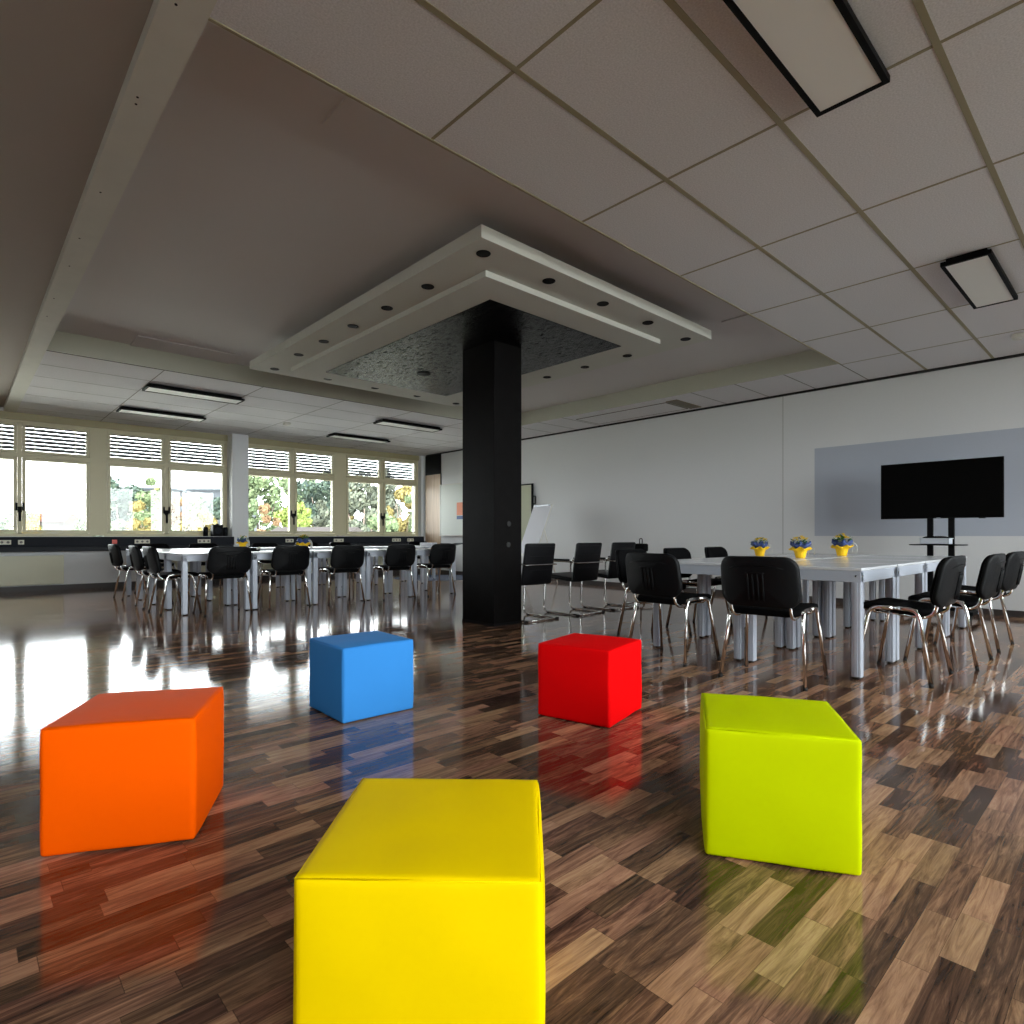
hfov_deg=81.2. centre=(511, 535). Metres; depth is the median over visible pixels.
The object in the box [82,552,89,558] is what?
cover plate
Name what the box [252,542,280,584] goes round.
chair
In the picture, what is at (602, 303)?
recessed light
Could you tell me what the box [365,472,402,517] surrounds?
leafy tree
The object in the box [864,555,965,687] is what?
chair
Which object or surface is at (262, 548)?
square table
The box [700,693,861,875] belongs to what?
stool
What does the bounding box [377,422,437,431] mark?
diffuser
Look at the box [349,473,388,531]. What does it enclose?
leafy tree
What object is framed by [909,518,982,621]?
tv stand
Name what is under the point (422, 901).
stool
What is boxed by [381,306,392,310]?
recessed light
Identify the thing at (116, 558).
chair
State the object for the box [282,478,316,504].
leafy tree
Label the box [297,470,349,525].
leafy tree
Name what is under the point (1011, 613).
baseboard
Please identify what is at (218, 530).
grille
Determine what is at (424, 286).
recessed light
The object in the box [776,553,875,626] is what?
square table
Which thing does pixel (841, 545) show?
potted flower
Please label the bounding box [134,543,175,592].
chair
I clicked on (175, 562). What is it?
radiator
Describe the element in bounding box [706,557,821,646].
square table
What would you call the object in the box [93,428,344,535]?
trim
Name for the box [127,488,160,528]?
leafy tree
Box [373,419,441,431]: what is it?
ceiling lamp
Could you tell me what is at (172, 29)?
ceiling beam
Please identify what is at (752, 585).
chair
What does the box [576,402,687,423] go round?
ceiling hatch
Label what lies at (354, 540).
duct
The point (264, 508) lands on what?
leafy tree
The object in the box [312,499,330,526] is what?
leafy tree
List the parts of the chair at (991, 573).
leg, leg, seat, leg, leg, backrest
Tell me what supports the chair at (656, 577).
on the floor
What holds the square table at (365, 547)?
on the floor
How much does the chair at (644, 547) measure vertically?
0.936 m
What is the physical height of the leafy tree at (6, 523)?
7.971 m
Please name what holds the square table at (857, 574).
on the floor
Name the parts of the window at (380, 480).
vent frame, sash frame, vent frame, sash frame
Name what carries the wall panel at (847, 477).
attached to the wall at (727, 477)
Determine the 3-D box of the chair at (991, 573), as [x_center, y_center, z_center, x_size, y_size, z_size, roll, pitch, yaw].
[3.437,0.553,4.615,0.574,0.839,0.585,0,0,-43]
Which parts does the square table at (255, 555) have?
leg, leg, leg, leg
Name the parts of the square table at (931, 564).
leg, leg, leg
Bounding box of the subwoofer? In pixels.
[211,524,222,535]
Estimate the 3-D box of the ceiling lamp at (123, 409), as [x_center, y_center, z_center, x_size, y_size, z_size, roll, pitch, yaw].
[-6.121,-2.126,10.465,1.320,0.061,0.340,0,0,-43]
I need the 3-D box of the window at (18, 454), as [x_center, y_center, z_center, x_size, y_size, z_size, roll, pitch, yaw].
[-8.693,-1.008,10.505,2.170,2.045,0.156,0,0,-43]
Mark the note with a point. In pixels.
(459, 504)
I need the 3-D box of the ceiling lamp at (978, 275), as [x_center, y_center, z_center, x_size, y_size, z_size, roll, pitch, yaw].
[3.916,-2.126,4.981,1.280,0.061,0.315,0,0,-43]
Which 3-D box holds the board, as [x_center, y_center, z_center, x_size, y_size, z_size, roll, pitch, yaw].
[0.344,-0.415,13.155,0.040,1.450,0.512,0,0,-43]
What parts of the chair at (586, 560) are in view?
armrest, seat, backrest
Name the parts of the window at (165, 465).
vent frame, sash frame, handle, vent frame, sash frame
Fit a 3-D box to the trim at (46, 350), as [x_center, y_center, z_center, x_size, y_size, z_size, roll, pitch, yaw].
[-2.729,-2.155,9.456,7.350,0.005,0.009,0,0,-43]
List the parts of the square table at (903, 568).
leg, leg, leg, leg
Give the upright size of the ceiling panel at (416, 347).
0.341 m
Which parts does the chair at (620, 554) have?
leg, backrest, leg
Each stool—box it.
[39,687,223,856]
[293,778,545,1023]
[309,631,413,723]
[538,633,641,727]
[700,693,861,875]
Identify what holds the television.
attached to the tv stand
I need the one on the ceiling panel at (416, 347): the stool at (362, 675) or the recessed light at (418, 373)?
the recessed light at (418, 373)
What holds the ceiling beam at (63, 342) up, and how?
attached to the ceiling at (243, 221)
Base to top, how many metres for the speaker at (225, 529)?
0.195 m
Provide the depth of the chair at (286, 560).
7.94 m
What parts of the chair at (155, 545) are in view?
backrest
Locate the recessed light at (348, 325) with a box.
[347,324,358,327]
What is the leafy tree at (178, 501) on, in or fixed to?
on the ground
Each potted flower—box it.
[236,535,249,545]
[296,534,312,547]
[750,537,772,555]
[788,535,814,557]
[830,533,857,555]
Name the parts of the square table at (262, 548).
leg, leg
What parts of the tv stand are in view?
post, post, frame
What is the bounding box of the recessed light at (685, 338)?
[680,337,690,340]
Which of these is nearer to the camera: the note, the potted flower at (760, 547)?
the potted flower at (760, 547)
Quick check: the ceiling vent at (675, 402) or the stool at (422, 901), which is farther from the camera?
the ceiling vent at (675, 402)
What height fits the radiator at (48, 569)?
0.520 m
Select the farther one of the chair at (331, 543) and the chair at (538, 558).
the chair at (331, 543)
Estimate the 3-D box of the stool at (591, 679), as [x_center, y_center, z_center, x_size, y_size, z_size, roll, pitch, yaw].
[0.432,0.771,3.284,0.442,0.397,0.444,0,0,34]
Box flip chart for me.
[521,504,557,582]
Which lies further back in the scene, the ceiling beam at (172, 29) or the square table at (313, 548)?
the square table at (313, 548)
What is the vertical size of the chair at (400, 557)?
0.839 m
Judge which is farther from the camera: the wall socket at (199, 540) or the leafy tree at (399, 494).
the leafy tree at (399, 494)
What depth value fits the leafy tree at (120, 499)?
53.83 m
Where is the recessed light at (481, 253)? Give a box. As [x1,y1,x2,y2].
[476,250,490,256]
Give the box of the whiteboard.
[439,482,462,535]
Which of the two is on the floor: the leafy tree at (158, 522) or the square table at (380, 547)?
the square table at (380, 547)
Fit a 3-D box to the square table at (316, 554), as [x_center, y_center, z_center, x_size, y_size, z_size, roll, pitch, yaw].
[-2.751,0.594,8.920,0.808,0.752,0.808,0,0,-43]
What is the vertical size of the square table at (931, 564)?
0.752 m
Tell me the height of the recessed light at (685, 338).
0.008 m
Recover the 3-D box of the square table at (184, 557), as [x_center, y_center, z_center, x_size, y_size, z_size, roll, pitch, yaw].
[-3.966,0.594,7.789,0.808,0.752,0.808,0,0,-43]
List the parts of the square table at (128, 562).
leg, leg, leg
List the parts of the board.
board frame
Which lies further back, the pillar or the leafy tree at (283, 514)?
the leafy tree at (283, 514)
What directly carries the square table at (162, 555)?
on the floor
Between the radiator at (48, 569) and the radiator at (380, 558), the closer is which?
the radiator at (48, 569)
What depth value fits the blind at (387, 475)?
16.03 m
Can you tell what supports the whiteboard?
attached to the wall at (727, 477)
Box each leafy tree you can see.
[0,508,43,529]
[26,514,40,529]
[72,514,84,529]
[111,476,148,521]
[111,519,126,529]
[125,500,156,530]
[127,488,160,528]
[131,476,160,530]
[152,526,178,530]
[171,496,186,526]
[174,509,217,530]
[176,495,205,520]
[205,497,220,524]
[249,476,287,533]
[256,503,280,533]
[273,507,306,526]
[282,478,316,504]
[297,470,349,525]
[297,501,312,526]
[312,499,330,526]
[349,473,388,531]
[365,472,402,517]
[367,513,398,531]
[386,486,411,531]
[404,494,411,531]
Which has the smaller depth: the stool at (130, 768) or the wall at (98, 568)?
the stool at (130, 768)
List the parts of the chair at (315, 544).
backrest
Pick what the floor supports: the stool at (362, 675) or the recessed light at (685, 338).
the stool at (362, 675)
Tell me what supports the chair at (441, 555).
on the floor
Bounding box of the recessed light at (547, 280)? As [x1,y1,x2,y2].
[542,278,554,283]
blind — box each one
[0,424,12,448]
[26,426,85,454]
[110,434,160,459]
[171,440,220,464]
[249,448,287,469]
[297,452,330,472]
[348,457,377,476]
[377,461,412,478]
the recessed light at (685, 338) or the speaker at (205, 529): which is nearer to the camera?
the recessed light at (685, 338)
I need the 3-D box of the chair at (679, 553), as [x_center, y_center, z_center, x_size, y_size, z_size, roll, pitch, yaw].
[1.960,0.553,6.407,0.574,0.839,0.585,0,0,-43]
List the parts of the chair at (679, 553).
leg, backrest, leg, seat, leg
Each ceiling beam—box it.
[3,0,216,411]
[47,331,837,425]
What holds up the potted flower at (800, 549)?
on the square table at (816, 585)
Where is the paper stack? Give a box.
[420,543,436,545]
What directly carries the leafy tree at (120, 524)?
on the ground
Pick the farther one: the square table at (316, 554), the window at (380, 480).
the window at (380, 480)
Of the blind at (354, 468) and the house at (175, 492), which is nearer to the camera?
the blind at (354, 468)
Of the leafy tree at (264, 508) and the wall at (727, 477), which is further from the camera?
the leafy tree at (264, 508)
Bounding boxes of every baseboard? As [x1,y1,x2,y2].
[0,578,222,592]
[257,569,419,579]
[441,570,1023,617]
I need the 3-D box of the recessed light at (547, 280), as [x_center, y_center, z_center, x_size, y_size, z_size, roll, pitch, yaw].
[0.308,-2.128,4.994,0.112,0.008,0.112,0,0,-43]
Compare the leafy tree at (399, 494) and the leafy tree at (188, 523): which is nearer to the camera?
the leafy tree at (188, 523)
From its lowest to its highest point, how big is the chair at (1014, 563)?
0.839 m
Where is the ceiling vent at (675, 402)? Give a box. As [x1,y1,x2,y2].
[666,399,700,408]
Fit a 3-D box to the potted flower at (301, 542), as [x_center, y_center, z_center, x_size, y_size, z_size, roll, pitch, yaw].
[-3.137,0.097,8.996,0.234,0.241,0.238,0,0,-33]
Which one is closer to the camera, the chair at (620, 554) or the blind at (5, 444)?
the chair at (620, 554)
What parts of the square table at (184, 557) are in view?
leg, leg, leg, leg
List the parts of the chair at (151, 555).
leg, backrest, leg, seat, leg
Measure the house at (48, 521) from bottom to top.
8.451 m
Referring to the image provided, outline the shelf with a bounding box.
[909,544,967,545]
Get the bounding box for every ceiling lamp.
[116,406,205,421]
[142,383,244,403]
[326,433,389,443]
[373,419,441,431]
[723,0,889,116]
[940,248,1017,308]
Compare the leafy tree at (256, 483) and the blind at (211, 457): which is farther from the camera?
the leafy tree at (256, 483)
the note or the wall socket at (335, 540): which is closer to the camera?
the wall socket at (335, 540)
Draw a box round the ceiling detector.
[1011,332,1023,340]
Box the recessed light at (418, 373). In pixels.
[417,372,430,375]
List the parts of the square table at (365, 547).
leg, leg, leg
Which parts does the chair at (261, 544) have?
leg, seat, backrest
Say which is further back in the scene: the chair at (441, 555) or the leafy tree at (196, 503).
the leafy tree at (196, 503)
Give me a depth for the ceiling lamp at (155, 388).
8.89 m
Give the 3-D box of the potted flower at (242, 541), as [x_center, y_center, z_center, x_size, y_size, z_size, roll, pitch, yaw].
[-4.754,0.105,10.538,0.224,0.225,0.228,0,0,-33]
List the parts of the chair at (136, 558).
leg, backrest, leg, seat, leg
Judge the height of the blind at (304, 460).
0.615 m
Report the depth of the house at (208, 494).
92.92 m
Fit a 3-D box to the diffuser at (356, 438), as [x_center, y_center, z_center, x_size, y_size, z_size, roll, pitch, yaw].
[-3.339,-2.108,13.054,1.320,0.018,0.300,0,0,-43]
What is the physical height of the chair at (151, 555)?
0.839 m
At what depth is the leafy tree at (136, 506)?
32.85 m
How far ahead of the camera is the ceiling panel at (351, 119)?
3.89 m
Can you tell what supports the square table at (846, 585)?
on the floor
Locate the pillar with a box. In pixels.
[462,340,521,626]
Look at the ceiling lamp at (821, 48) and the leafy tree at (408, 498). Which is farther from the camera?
the leafy tree at (408, 498)
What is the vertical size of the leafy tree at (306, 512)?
6.906 m
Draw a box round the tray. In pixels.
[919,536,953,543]
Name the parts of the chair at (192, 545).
backrest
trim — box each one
[0,410,418,460]
[46,350,460,419]
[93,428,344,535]
[426,353,1023,455]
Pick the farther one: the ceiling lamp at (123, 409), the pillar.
the ceiling lamp at (123, 409)
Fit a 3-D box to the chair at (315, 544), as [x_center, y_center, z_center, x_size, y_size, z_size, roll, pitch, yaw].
[-4.045,0.553,12.048,0.574,0.839,0.585,0,0,-45]
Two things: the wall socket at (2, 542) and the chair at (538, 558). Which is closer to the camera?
the chair at (538, 558)
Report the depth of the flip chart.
12.00 m
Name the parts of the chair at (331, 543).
backrest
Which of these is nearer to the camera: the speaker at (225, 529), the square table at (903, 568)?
the square table at (903, 568)
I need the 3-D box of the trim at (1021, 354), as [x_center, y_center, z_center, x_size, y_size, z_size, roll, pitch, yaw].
[3.322,-2.141,9.992,0.020,0.031,16.500,0,0,-43]
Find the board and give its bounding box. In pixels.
[521,483,535,542]
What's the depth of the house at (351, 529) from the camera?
17.60 m
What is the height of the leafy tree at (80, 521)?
7.587 m
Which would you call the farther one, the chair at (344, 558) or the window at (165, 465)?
the window at (165, 465)
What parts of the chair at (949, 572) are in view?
leg, leg, seat frame, seat, leg, leg, backrest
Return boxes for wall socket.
[0,540,10,544]
[135,540,149,543]
[198,539,209,542]
[334,539,343,541]
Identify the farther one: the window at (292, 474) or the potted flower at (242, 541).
the window at (292, 474)
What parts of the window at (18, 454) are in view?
vent frame, sash frame, handle, vent frame, sash frame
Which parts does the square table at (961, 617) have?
leg, leg, leg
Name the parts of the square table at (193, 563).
leg, leg, leg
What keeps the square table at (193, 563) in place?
on the floor
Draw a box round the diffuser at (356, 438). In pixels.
[330,436,385,442]
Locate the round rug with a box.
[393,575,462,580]
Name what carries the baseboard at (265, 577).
attached to the wall at (98, 568)
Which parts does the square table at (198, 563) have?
leg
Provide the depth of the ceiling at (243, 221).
4.80 m
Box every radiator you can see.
[0,555,63,586]
[159,561,204,579]
[262,558,330,574]
[378,556,382,564]
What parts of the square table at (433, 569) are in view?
leg, leg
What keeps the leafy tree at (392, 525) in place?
on the ground
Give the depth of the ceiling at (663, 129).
3.41 m
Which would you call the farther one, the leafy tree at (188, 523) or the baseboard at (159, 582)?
the leafy tree at (188, 523)
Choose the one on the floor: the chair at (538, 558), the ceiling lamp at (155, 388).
the chair at (538, 558)
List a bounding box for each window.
[0,418,92,535]
[104,429,226,535]
[249,444,335,535]
[345,453,417,535]
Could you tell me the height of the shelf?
0.014 m
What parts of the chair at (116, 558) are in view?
leg, leg, seat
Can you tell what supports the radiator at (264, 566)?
attached to the wall at (98, 568)
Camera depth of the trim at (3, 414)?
12.15 m
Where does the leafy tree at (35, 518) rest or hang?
on the ground
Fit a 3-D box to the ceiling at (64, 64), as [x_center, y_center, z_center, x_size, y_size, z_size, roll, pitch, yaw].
[-5.072,-2.450,2.587,5.100,0.460,17.100,0,0,-43]
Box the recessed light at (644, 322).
[642,321,653,324]
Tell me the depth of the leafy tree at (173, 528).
36.03 m
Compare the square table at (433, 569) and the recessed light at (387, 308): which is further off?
the square table at (433, 569)
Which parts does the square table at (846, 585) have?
leg, leg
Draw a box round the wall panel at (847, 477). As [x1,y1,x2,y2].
[815,427,1023,535]
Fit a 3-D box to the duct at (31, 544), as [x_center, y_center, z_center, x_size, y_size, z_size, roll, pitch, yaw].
[-8.374,0.151,10.292,6.766,0.258,0.238,0,0,-43]
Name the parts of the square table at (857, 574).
leg, leg, leg, leg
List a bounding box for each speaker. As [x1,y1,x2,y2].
[203,527,207,535]
[223,527,227,535]
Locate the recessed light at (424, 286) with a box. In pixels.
[421,284,433,289]
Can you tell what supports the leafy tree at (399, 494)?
on the ground
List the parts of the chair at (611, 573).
seat, tube frame, backrest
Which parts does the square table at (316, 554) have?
leg, leg, leg, leg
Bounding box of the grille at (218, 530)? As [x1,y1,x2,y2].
[215,527,221,533]
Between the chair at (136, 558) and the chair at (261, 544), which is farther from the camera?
the chair at (261, 544)
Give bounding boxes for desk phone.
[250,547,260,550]
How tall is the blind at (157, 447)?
0.615 m
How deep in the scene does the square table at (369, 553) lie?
9.10 m
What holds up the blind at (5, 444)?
attached to the window at (18, 454)
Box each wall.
[0,407,424,586]
[412,356,1023,610]
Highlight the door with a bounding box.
[425,454,440,572]
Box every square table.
[126,548,190,599]
[138,549,206,602]
[151,550,225,608]
[165,552,249,615]
[183,548,231,595]
[232,550,311,609]
[250,547,279,592]
[281,547,336,589]
[291,549,365,604]
[322,546,378,584]
[342,549,411,599]
[371,546,424,583]
[388,548,453,595]
[404,545,455,580]
[653,558,783,660]
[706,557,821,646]
[748,561,896,679]
[763,555,851,633]
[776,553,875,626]
[796,558,925,661]
[827,556,946,636]
[861,555,966,636]
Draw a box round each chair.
[108,544,156,599]
[129,545,180,609]
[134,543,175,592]
[142,546,201,615]
[188,543,220,589]
[192,546,252,616]
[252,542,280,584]
[257,546,310,609]
[295,542,330,584]
[318,545,364,604]
[329,542,353,580]
[371,544,415,600]
[409,541,438,578]
[417,544,455,595]
[521,543,558,622]
[543,543,604,615]
[580,542,638,610]
[615,549,691,636]
[625,553,720,666]
[626,538,651,605]
[663,548,732,626]
[704,547,767,617]
[718,556,828,690]
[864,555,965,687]
[903,553,1005,669]
[933,551,1023,651]
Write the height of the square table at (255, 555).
0.752 m
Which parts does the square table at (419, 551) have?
leg, leg, leg, leg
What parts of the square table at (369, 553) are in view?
leg, leg, leg, leg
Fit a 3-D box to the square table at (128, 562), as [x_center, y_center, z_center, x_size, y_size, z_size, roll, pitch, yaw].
[-5.643,0.594,9.590,0.808,0.752,0.808,0,0,-43]
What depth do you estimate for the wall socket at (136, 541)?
11.35 m
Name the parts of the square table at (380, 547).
leg, leg, leg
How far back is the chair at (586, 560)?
7.37 m
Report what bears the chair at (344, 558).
on the floor
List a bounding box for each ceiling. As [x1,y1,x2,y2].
[0,0,153,406]
[17,0,1023,455]
[56,21,811,412]
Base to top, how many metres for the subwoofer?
0.262 m
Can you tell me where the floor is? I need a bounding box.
[0,572,1023,1023]
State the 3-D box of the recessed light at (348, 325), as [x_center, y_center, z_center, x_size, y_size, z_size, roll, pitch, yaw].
[-1.616,-2.128,6.069,0.112,0.008,0.112,0,0,-43]
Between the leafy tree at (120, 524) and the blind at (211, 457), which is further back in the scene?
the leafy tree at (120, 524)
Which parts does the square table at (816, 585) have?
leg, leg, leg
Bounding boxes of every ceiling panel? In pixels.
[130,96,807,363]
[250,224,710,405]
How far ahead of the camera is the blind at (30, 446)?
11.02 m
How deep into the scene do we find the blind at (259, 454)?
13.67 m
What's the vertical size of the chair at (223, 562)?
0.839 m
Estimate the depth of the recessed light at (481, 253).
4.50 m
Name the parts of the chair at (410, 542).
backrest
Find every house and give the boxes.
[33,513,77,529]
[121,487,190,514]
[185,488,257,530]
[264,527,362,533]
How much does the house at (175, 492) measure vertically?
11.244 m
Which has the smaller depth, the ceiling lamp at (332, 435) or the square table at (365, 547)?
the square table at (365, 547)
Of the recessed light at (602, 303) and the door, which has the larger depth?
the door
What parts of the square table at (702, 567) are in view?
leg, leg, leg, leg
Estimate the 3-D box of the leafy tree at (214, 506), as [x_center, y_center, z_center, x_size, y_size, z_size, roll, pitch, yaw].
[-26.632,0.419,54.172,3.225,9.127,2.863,0,0,43]
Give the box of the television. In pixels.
[881,456,1003,518]
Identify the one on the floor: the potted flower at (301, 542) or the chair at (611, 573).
the chair at (611, 573)
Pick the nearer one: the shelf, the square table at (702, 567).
the square table at (702, 567)
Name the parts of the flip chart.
leg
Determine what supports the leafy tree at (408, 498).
on the ground
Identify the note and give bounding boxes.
[457,502,462,518]
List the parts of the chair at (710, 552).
leg, backrest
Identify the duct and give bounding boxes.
[0,537,233,551]
[249,536,423,547]
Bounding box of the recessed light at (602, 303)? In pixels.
[597,301,608,305]
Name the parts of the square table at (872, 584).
leg, leg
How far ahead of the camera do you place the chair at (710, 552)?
7.12 m
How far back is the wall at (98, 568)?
12.64 m
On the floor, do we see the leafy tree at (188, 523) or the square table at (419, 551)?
the square table at (419, 551)
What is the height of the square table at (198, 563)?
0.752 m
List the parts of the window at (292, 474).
vent frame, sash frame, handle, vent frame, sash frame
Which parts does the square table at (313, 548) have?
leg, leg, leg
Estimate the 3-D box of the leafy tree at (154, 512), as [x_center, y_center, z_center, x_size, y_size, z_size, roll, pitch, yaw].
[-27.551,0.221,45.064,2.916,9.524,3.335,0,0,18]
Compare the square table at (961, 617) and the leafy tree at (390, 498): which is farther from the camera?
the leafy tree at (390, 498)
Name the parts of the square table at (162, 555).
leg, leg, leg, leg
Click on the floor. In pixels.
(644, 925)
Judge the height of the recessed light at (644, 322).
0.008 m
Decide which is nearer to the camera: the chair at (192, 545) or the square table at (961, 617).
the square table at (961, 617)
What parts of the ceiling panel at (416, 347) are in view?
black panel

